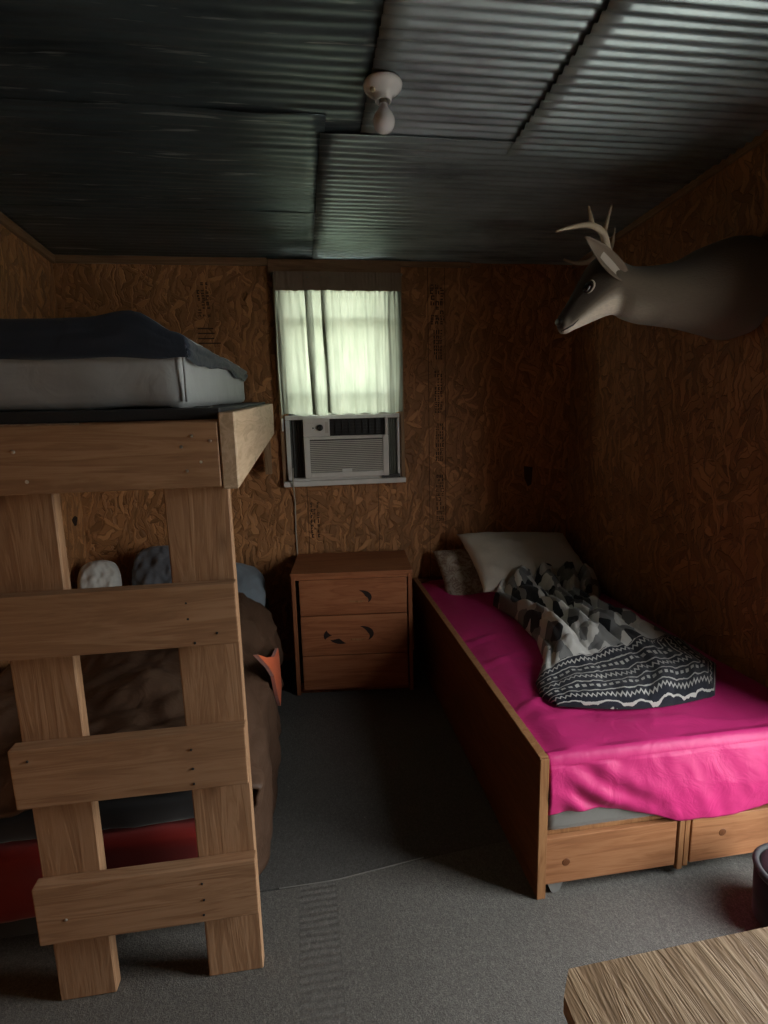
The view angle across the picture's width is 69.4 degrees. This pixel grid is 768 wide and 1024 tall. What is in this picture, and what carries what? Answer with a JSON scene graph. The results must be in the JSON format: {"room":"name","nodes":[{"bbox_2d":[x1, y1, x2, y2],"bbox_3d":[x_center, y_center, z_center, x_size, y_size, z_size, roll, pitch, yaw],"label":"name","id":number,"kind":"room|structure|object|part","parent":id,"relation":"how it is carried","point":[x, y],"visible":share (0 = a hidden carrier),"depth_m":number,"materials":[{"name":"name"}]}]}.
{"room":"cabin bedroom","nodes":[
{"label":"cabin bedroom","id":0,"kind":"room"},
{"bbox_2d":[0,224,87,672],"bbox_3d":[-1.458,0.070,0.808,0.121,3.150,4.830,-3,10,-8],"label":"wall","id":1,"kind":"structure","parent":0,"point":[27,283],"depth_m":2.77,"materials":[{"name":"brown wood"}]},
{"bbox_2d":[0,211,54,262],"bbox_3d":[-1.423,-1.113,0.658,0.025,0.358,4.688,-3,10,-8],"label":"trim","id":2,"kind":"structure","parent":1,"relation":"attached to","point":[5,221],"depth_m":2.66,"materials":[{"name":"brown wood"}]},
{"bbox_2d":[263,660,346,1023],"bbox_3d":[0.109,1.434,1.349,3.238,0.200,4.950,-3,10,-8],"label":"floor","id":3,"kind":"structure","parent":0,"point":[288,660],"depth_m":1.84,"materials":[{"name":"grey carpet"}]},
{"bbox_2d":[0,887,299,1023],"bbox_3d":[-0.646,1.528,0.341,1.184,0.005,2.922,-3,10,-8],"label":"carpet","id":4,"kind":"object","parent":3,"relation":"on","point":[166,979],"visible":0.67,"depth_m":1.54,"materials":[{"name":"grey carpet"}]},
{"bbox_2d":[300,880,345,1023],"bbox_3d":[-0.003,1.494,0.438,0.118,0.005,2.928,-3,10,-8],"label":"carpet runner","id":5,"kind":"object","parent":3,"relation":"on","point":[322,1001],"visible":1,"depth_m":1.60,"materials":[{"name":"grey carpet"}]},
{"bbox_2d":[259,650,507,891],"bbox_3d":[-0.114,1.086,2.756,2.978,0.004,1.765,-3,10,-8],"label":"carpet","id":6,"kind":"object","parent":3,"relation":"on","point":[367,780],"visible":0.39,"depth_m":2.33,"materials":[{"name":"grey carpet"}]},
{"bbox_2d":[0,402,273,999],"bbox_3d":[-1.027,0.356,2.324,1.105,1.627,2.063,-3,10,-8],"label":"bunk bed","id":7,"kind":"object","parent":6,"relation":"on","point":[60,772],"visible":0.88,"depth_m":1.36,"materials":[{"name":"brown wood"}]},
{"bbox_3d":[-1.037,1.022,2.502,0.990,0.065,1.840,-3,10,-8],"label":"frame","id":8,"kind":"part","parent":7,"relation":"part of","materials":[{"name":"brown wood"}]},
{"bbox_3d":[-1.575,-0.296,2.149,0.037,0.237,2.019,-3,10,-8],"label":"rail","id":9,"kind":"part","parent":7,"relation":"part of","materials":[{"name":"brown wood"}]},
{"bbox_3d":[-0.824,0.562,1.395,0.145,1.535,0.038,-3,10,-8],"label":"ladder post","id":10,"kind":"part","parent":7,"relation":"part of","materials":[{"name":"brown wood"}]},
{"bbox_2d":[0,818,197,922],"bbox_3d":[-1.043,0.884,2.451,0.969,0.227,1.859,-3,10,-8],"label":"mattress","id":11,"kind":"object","parent":7,"relation":"on","point":[20,865],"visible":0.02,"depth_m":1.56,"materials":[{"name":"red fabric"}]},
{"bbox_2d":[0,597,268,842],"bbox_3d":[-1.047,0.728,2.439,0.983,0.099,1.833,-3,10,-8],"label":"blanket","id":12,"kind":"object","parent":11,"relation":"on","point":[130,812],"visible":0.05,"depth_m":1.58,"materials":[{"name":"fabric"}]},
{"bbox_2d":[77,560,121,588],"bbox_3d":[-1.550,0.392,3.029,0.216,0.249,0.217,-6,11,-25],"label":"pillow","id":13,"kind":"object","parent":12,"relation":"on","point":[99,573],"visible":0.52,"depth_m":2.98,"materials":[{"name":"fabric"}]},
{"bbox_2d":[132,545,171,584],"bbox_3d":[-1.248,0.347,3.115,0.319,0.308,0.248,-1,10,3],"label":"pillow","id":14,"kind":"object","parent":12,"relation":"on","point":[151,565],"visible":0.48,"depth_m":3.04,"materials":[{"name":"fabric"}]},
{"bbox_2d":[236,562,265,606],"bbox_3d":[-0.853,0.456,3.120,0.367,0.331,0.372,-4,10,-12],"label":"pillow","id":15,"kind":"object","parent":12,"relation":"on","point":[250,581],"visible":0.26,"depth_m":3.11,"materials":[{"name":"fabric"}]},
{"bbox_2d":[0,592,283,874],"bbox_3d":[-0.977,0.742,2.257,1.072,0.878,1.447,-3,10,-8],"label":"blanket","id":16,"kind":"object","parent":11,"relation":"on","point":[130,691],"visible":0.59,"depth_m":1.95,"materials":[{"name":"brown fabric"}]},
{"bbox_3d":[-0.900,-0.111,1.227,1.047,0.153,0.039,-3,10,-8],"label":"rail","id":17,"kind":"part","parent":7,"relation":"part of","materials":[{"name":"brown wood"}]},
{"bbox_2d":[0,340,244,410],"bbox_3d":[-1.064,-0.481,2.051,0.936,0.233,1.609,-3,10,-8],"label":"mattress","id":18,"kind":"object","parent":7,"relation":"on","point":[100,382],"visible":0.65,"depth_m":1.33,"materials":[{"name":"grey fabric"}]},
{"bbox_2d":[0,310,247,381],"bbox_3d":[-1.057,-0.549,2.038,0.955,0.151,1.646,-3,10,-8],"label":"blanket","id":19,"kind":"object","parent":18,"relation":"on","point":[123,333],"visible":0.84,"depth_m":1.28,"materials":[{"name":"fabric"}]},
{"bbox_3d":[-1.197,-0.516,3.186,1.026,0.171,0.038,-3,10,-8],"label":"rail","id":20,"kind":"part","parent":7,"relation":"part of","materials":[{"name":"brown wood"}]},
{"bbox_3d":[-0.438,0.543,1.452,0.151,1.536,0.038,-3,10,-8],"label":"ladder post","id":21,"kind":"part","parent":7,"relation":"part of","materials":[{"name":"brown wood"}]},
{"bbox_3d":[-0.516,-0.346,2.284,0.037,0.239,2.059,-3,10,-8],"label":"rail","id":22,"kind":"part","parent":7,"relation":"part of","materials":[{"name":"brown wood"}]},
{"bbox_2d":[290,550,413,695],"bbox_3d":[-0.179,0.634,3.271,0.661,0.706,0.454,-2,10,-3],"label":"dresser","id":23,"kind":"object","parent":6,"relation":"on","point":[353,620],"visible":1,"depth_m":3.06,"materials":[{"name":"brown wood"}]},
{"bbox_3d":[-0.308,0.674,3.043,0.045,0.053,0.003,-2,10,-3],"label":"finger pull","id":24,"kind":"part","parent":23,"relation":"part of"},
{"bbox_3d":[-0.252,0.711,3.052,0.086,0.031,0.003,-2,10,-3],"label":"finger pull","id":25,"kind":"part","parent":23,"relation":"part of","materials":[{"name":"black"}]},
{"bbox_3d":[-0.176,0.351,3.016,0.610,0.020,0.018,-2,10,-3],"label":"rail","id":26,"kind":"part","parent":23,"relation":"part of","materials":[{"name":"brown wood"}]},
{"bbox_3d":[-0.167,0.458,3.025,0.583,0.200,0.026,-2,10,-3],"label":"drawer","id":27,"kind":"part","parent":23,"relation":"part of","materials":[{"name":"brown wood"}]},
{"bbox_3d":[-0.162,0.673,3.063,0.583,0.227,0.026,-2,10,-3],"label":"drawer","id":28,"kind":"part","parent":23,"relation":"part of","materials":[{"name":"brown wood"}]},
{"bbox_3d":[-0.156,0.887,3.101,0.583,0.198,0.026,-2,10,-3],"label":"drawer","id":29,"kind":"part","parent":23,"relation":"part of","materials":[{"name":"brown wood"}]},
{"bbox_3d":[-0.101,0.458,3.016,0.067,0.071,0.003,-2,10,-3],"label":"finger pull","id":30,"kind":"part","parent":23,"relation":"part of","materials":[{"name":"brown wood"}]},
{"bbox_3d":[-0.093,0.665,3.053,0.074,0.082,0.003,-2,10,-3],"label":"finger pull","id":31,"kind":"part","parent":23,"relation":"part of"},
{"bbox_2d":[413,577,767,899],"bbox_3d":[0.850,0.808,2.747,1.037,0.498,1.929,-3,10,-8],"label":"bed","id":32,"kind":"object","parent":6,"relation":"on","point":[509,764],"visible":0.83,"depth_m":1.87,"materials":[{"name":"brown wood"}]},
{"bbox_3d":[0.721,0.647,3.676,1.008,0.494,0.025,-3,10,-8],"label":"headboard","id":33,"kind":"part","parent":32,"relation":"part of","materials":[{"name":"brown wood"}]},
{"bbox_3d":[0.352,0.835,2.679,0.027,0.493,1.921,-3,10,-8],"label":"panel","id":34,"kind":"part","parent":32,"relation":"part of","materials":[{"name":"brown wood"}]},
{"bbox_2d":[547,797,653,829],"bbox_3d":[0.861,0.796,2.740,1.000,0.080,1.875,-3,10,-8],"label":"mattress","id":35,"kind":"object","parent":32,"relation":"on","point":[566,819],"visible":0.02,"depth_m":1.78,"materials":[{"name":"grey fabric"}]},
{"bbox_2d":[421,579,767,820],"bbox_3d":[0.866,0.708,2.707,1.003,0.293,1.898,-3,10,-8],"label":"sheet","id":36,"kind":"object","parent":35,"relation":"on","point":[706,757],"visible":0.48,"depth_m":1.82,"materials":[{"name":"pink fabric"}]},
{"bbox_2d":[433,549,482,594],"bbox_3d":[0.583,0.383,3.412,0.500,0.279,0.309,-3,10,-11],"label":"pillow","id":37,"kind":"object","parent":36,"relation":"on","point":[460,576],"visible":0.44,"depth_m":3.34,"materials":[{"name":"fabric"}]},
{"bbox_2d":[457,532,600,591],"bbox_3d":[0.854,0.286,3.324,0.754,0.307,0.442,-4,10,-14],"label":"pillow","id":38,"kind":"object","parent":36,"relation":"on","point":[495,556],"visible":0.7,"depth_m":3.26,"materials":[{"name":"white fabric"}]},
{"bbox_2d":[493,561,715,708],"bbox_3d":[0.928,0.482,2.603,0.863,0.208,1.332,-3,10,-8],"label":"comforter","id":39,"kind":"object","parent":36,"relation":"on","point":[596,654],"visible":1,"depth_m":2.30,"materials":[{"name":"fabric"}]},
{"bbox_3d":[1.006,1.078,1.871,1.008,0.175,0.024,-3,10,-8],"label":"foot rail","id":40,"kind":"part","parent":32,"relation":"part of","materials":[{"name":"brown wood"}]},
{"bbox_3d":[0.738,1.104,1.810,0.455,0.165,0.019,-3,10,-8],"label":"drawer","id":41,"kind":"part","parent":32,"relation":"part of","materials":[{"name":"brown wood"}]},
{"bbox_3d":[1.255,1.078,1.885,0.482,0.165,0.019,-3,10,-8],"label":"drawer","id":42,"kind":"part","parent":32,"relation":"part of","materials":[{"name":"brown wood"}]},
{"bbox_2d":[279,841,762,1023],"bbox_3d":[0.786,1.446,0.593,1.860,0.008,3.008,-3,10,-8],"label":"carpet","id":43,"kind":"object","parent":3,"relation":"on","point":[463,936],"visible":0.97,"depth_m":1.68,"materials":[{"name":"grey carpet"}]},
{"bbox_2d":[563,927,767,1023],"bbox_3d":[0.708,1.066,0.605,0.832,0.744,0.705,-3,10,-8],"label":"table","id":44,"kind":"object","parent":43,"relation":"on","point":[723,979],"visible":1,"depth_m":0.78,"materials":[{"name":"brown wood"}]},
{"bbox_2d":[751,843,767,926],"bbox_3d":[1.232,1.150,1.659,0.234,0.185,0.234,-3,10,-8],"label":"tub","id":45,"kind":"object","parent":43,"relation":"on","point":[759,904],"visible":0.98,"depth_m":1.67,"materials":[{"name":"black plastic"}]},
{"bbox_3d":[1.230,1.068,1.644,0.194,0.017,0.194,-3,10,-8],"label":"lid","id":46,"kind":"part","parent":45,"relation":"part of","materials":[{"name":"plastic"}]},
{"bbox_2d":[52,263,573,660],"bbox_3d":[-0.291,-0.426,3.443,3.238,3.150,0.122,-3,10,-8],"label":"wall","id":47,"kind":"structure","parent":0,"point":[487,361],"depth_m":3.42,"materials":[{"name":"brown wood"}]},
{"bbox_2d":[54,254,266,265],"bbox_3d":[-1.224,-1.388,3.059,1.138,0.042,0.022,-3,10,-8],"label":"trim","id":48,"kind":"structure","parent":47,"relation":"attached to","point":[78,259],"depth_m":3.05,"materials":[{"name":"brown wood"}]},
{"bbox_2d":[272,274,286,484],"bbox_3d":[-0.612,-0.757,3.260,0.023,1.210,0.030,-3,10,-8],"label":"trim","id":49,"kind":"structure","parent":47,"relation":"attached to","point":[283,449],"depth_m":3.28,"materials":[{"name":"brown wood"}]},
{"bbox_2d":[267,258,400,274],"bbox_3d":[-0.283,-1.409,3.197,0.765,0.080,0.030,-3,10,-8],"label":"trim","id":50,"kind":"structure","parent":47,"relation":"attached to","point":[332,265],"depth_m":3.18,"materials":[{"name":"brown wood"}]},
{"bbox_2d":[281,412,399,554],"bbox_3d":[-0.260,0.090,3.573,0.705,1.446,0.413,-3,10,-8],"label":"window air conditioner","id":51,"kind":"object","parent":47,"relation":"attached to","point":[333,446],"visible":0.98,"depth_m":3.32,"materials":[{"name":"white plastic"}]},
{"bbox_3d":[-0.524,-0.395,3.353,0.084,0.400,0.027,-3,10,-8],"label":"blanking panel","id":52,"kind":"part","parent":51,"relation":"part of","materials":[{"name":"grey plastic"}]},
{"bbox_3d":[-0.532,0.288,3.422,0.015,1.122,0.083,-3,10,-8],"label":"power cord","id":53,"kind":"part","parent":51,"relation":"part of","materials":[{"name":"grey plastic"}]},
{"bbox_3d":[-0.518,-0.379,3.332,0.080,0.337,0.015,-3,10,-8],"label":"accordion panel","id":54,"kind":"part","parent":51,"relation":"part of","materials":[{"name":"grey plastic"}]},
{"bbox_3d":[-0.399,-0.499,3.271,0.155,0.106,0.030,-3,10,-8],"label":"control panel","id":55,"kind":"part","parent":51,"relation":"part of","materials":[{"name":"white plastic"}]},
{"bbox_3d":[-0.375,-0.494,3.251,0.038,0.038,0.018,-3,10,-8],"label":"knob","id":56,"kind":"part","parent":51,"relation":"part of","materials":[{"name":"black plastic"}]},
{"bbox_3d":[-0.245,-0.395,3.374,0.685,0.389,0.060,-3,10,-8],"label":"mounting frame","id":57,"kind":"part","parent":51,"relation":"part of","materials":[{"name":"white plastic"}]},
{"bbox_3d":[-0.222,-0.334,3.327,0.505,0.245,0.030,-3,10,-8],"label":"frame","id":58,"kind":"part","parent":51,"relation":"part of","materials":[{"name":"white plastic"}]},
{"bbox_2d":[310,438,382,472],"bbox_3d":[-0.222,-0.341,3.327,0.435,0.195,0.026,-3,10,-8],"label":"grille","id":59,"kind":"object","parent":51,"relation":"attached to","point":[327,455],"depth_m":3.32,"materials":[{"name":"beige plastic"}]},
{"bbox_2d":[329,417,384,418],"bbox_3d":[-0.160,-0.560,3.297,0.329,0.006,0.030,-3,10,-8],"label":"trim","id":60,"kind":"structure","parent":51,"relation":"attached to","point":[329,417],"depth_m":3.30,"materials":[{"name":"white plastic"}]},
{"bbox_3d":[-0.240,-0.587,3.364,0.498,0.033,0.027,-3,10,-8],"label":"blanking panel","id":61,"kind":"part","parent":51,"relation":"part of","materials":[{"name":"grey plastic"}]},
{"bbox_2d":[329,418,384,435],"bbox_3d":[-0.159,-0.509,3.308,0.328,0.099,0.027,-3,10,-8],"label":"vent","id":62,"kind":"object","parent":51,"relation":"attached to","point":[337,426],"depth_m":3.31,"materials":[{"name":"black plastic"}]},
{"bbox_2d":[384,416,387,433],"bbox_3d":[0.014,-0.519,3.331,0.019,0.106,0.030,-3,10,-8],"label":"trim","id":63,"kind":"structure","parent":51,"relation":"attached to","point":[385,417],"depth_m":3.32,"materials":[{"name":"white plastic"}]},
{"bbox_3d":[0.049,-0.408,3.415,0.056,0.337,0.015,-3,10,-8],"label":"accordion panel","id":64,"kind":"part","parent":51,"relation":"part of","materials":[{"name":"grey plastic"}]},
{"bbox_2d":[284,476,405,486],"bbox_3d":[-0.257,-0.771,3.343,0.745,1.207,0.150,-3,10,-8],"label":"window sill","id":65,"kind":"structure","parent":47,"relation":"in","point":[393,479],"depth_m":3.37,"materials":[{"name":"white wood"}]},
{"bbox_2d":[400,276,404,476],"bbox_3d":[0.105,-0.793,3.364,0.022,1.210,0.030,-3,10,-8],"label":"trim","id":66,"kind":"structure","parent":47,"relation":"attached to","point":[402,439],"depth_m":3.40,"materials":[{"name":"brown wood"}]},
{"bbox_2d":[401,261,470,267],"bbox_3d":[0.304,-1.464,3.283,0.425,0.030,0.022,-3,10,-8],"label":"trim","id":67,"kind":"structure","parent":47,"relation":"attached to","point":[432,264],"depth_m":3.27,"materials":[{"name":"brown wood"}]},
{"bbox_3d":[-0.271,-1.366,3.195,0.756,0.011,0.050,-3,10,-8],"label":"curtain rod","id":68,"kind":"object","parent":47,"relation":"attached to","visible":0},
{"bbox_2d":[273,271,402,415],"bbox_3d":[-0.251,-0.970,3.223,0.731,0.804,0.044,-3,10,-8],"label":"curtain","id":69,"kind":"object","parent":68,"relation":"hanging from","point":[339,334],"visible":1,"depth_m":3.23,"materials":[{"name":"white fabric"}]},
{"bbox_2d":[0,0,767,264],"bbox_3d":[0.043,-1.266,0.870,3.238,0.446,4.950,-3,10,-8],"label":"ceiling","id":70,"kind":"structure","parent":0,"point":[176,128],"depth_m":1.86,"materials":[{"name":"metal"}]},
{"bbox_2d":[363,71,402,134],"bbox_3d":[-0.002,-1.228,1.690,0.120,0.145,0.120,-3,10,-8],"label":"ceiling lamp","id":71,"kind":"object","parent":70,"relation":"attached to","point":[382,87],"visible":1,"depth_m":1.66,"materials":[{"name":"white ceramic"}]},
{"bbox_3d":[-0.001,-1.197,1.689,0.068,0.084,0.068,-3,10,-8],"label":"bulb","id":72,"kind":"part","parent":71,"relation":"part of","materials":[{"name":"white glass"}]},
{"bbox_2d":[565,139,767,687],"bbox_3d":[1.623,-0.085,1.258,0.120,3.150,4.830,-3,10,-8],"label":"wall","id":73,"kind":"structure","parent":0,"point":[667,506],"depth_m":2.54,"materials":[{"name":"brown wood"}]},
{"bbox_2d":[555,205,767,339],"bbox_3d":[0.997,-0.871,2.087,0.886,0.441,0.350,-3,10,-8],"label":"deer mount","id":74,"kind":"object","parent":73,"relation":"attached to","point":[718,290],"visible":1,"depth_m":1.99,"materials":[{"name":"fur"}]},
{"bbox_2d":[572,130,767,269],"bbox_3d":[1.322,-1.401,2.379,0.020,0.174,2.110,-3,10,-8],"label":"trim","id":75,"kind":"structure","parent":73,"relation":"attached to","point":[757,140],"depth_m":2.38,"materials":[{"name":"brown wood"}]}
]}

